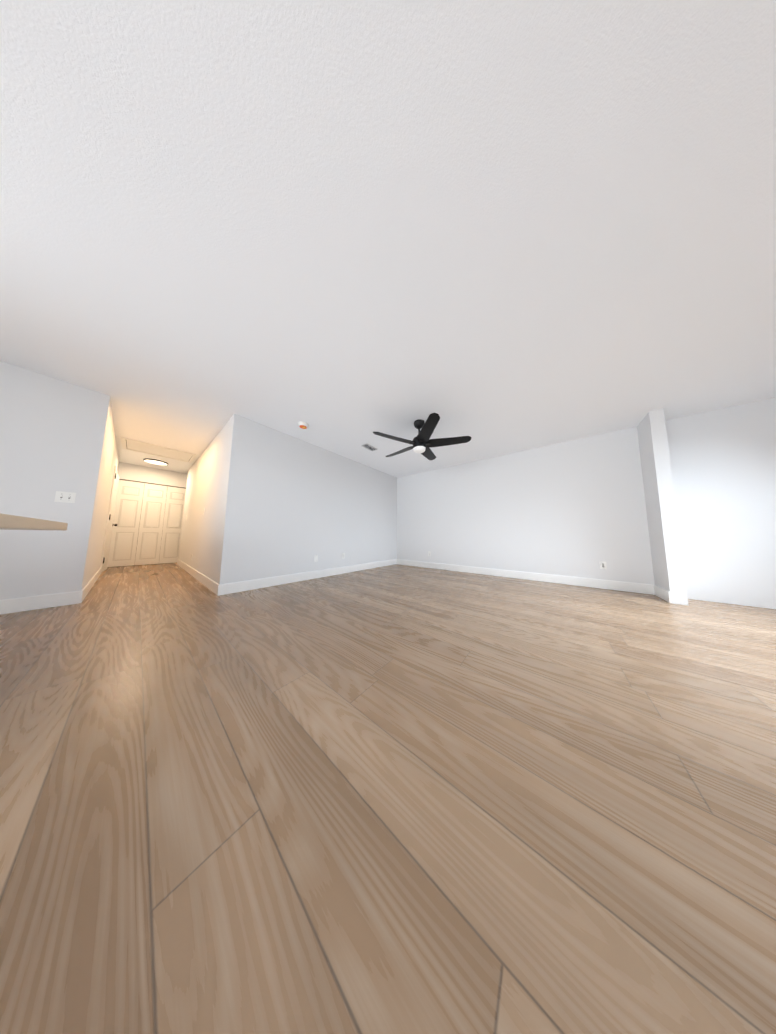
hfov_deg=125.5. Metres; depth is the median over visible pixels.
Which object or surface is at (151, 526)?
bifold door
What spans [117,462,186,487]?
wall
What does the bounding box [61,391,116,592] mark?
wall
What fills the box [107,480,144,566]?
bifold door
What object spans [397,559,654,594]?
baseboard
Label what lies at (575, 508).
wall
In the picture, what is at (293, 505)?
wall
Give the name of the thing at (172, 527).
bifold door
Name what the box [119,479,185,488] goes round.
trim
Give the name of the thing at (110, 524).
hall door
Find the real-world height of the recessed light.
0.031 m
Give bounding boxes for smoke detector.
[298,421,308,428]
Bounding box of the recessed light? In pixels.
[143,458,167,464]
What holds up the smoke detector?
attached to the ceiling
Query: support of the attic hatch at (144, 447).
in the ceiling
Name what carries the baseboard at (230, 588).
attached to the wall at (293, 505)
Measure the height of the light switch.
0.115 m
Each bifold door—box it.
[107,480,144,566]
[135,483,166,564]
[159,486,185,563]
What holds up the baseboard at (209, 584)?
attached to the wall at (200, 540)
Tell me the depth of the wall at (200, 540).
3.41 m
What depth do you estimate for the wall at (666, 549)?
2.54 m
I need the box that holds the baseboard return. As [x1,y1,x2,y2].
[654,585,670,602]
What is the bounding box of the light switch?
[54,491,75,502]
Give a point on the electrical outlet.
(603, 565)
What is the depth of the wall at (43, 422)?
2.06 m
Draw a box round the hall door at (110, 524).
[101,472,119,572]
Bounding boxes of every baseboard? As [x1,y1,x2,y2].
[0,591,82,614]
[82,567,101,600]
[177,559,218,594]
[217,559,396,595]
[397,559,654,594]
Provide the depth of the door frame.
3.83 m
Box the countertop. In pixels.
[0,513,67,530]
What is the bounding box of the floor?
[0,562,775,1033]
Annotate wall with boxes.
[0,361,92,599]
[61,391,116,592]
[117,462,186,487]
[179,417,231,582]
[217,414,396,584]
[397,397,775,608]
[637,408,688,605]
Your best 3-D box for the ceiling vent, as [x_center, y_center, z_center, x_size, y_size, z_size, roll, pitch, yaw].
[-0.349,-1.316,3.782,0.150,0.007,0.300,-4,-7,38]
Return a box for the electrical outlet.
[599,561,606,568]
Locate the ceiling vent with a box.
[361,443,376,450]
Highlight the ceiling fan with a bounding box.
[373,413,470,459]
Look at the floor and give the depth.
0.57 m
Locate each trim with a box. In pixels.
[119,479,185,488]
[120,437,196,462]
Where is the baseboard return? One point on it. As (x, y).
(662, 593)
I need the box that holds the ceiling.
[0,0,775,477]
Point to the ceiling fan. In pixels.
(422, 442)
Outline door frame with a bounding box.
[100,465,117,571]
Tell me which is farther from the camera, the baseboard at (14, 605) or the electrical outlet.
the electrical outlet
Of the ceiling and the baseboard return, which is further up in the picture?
the ceiling

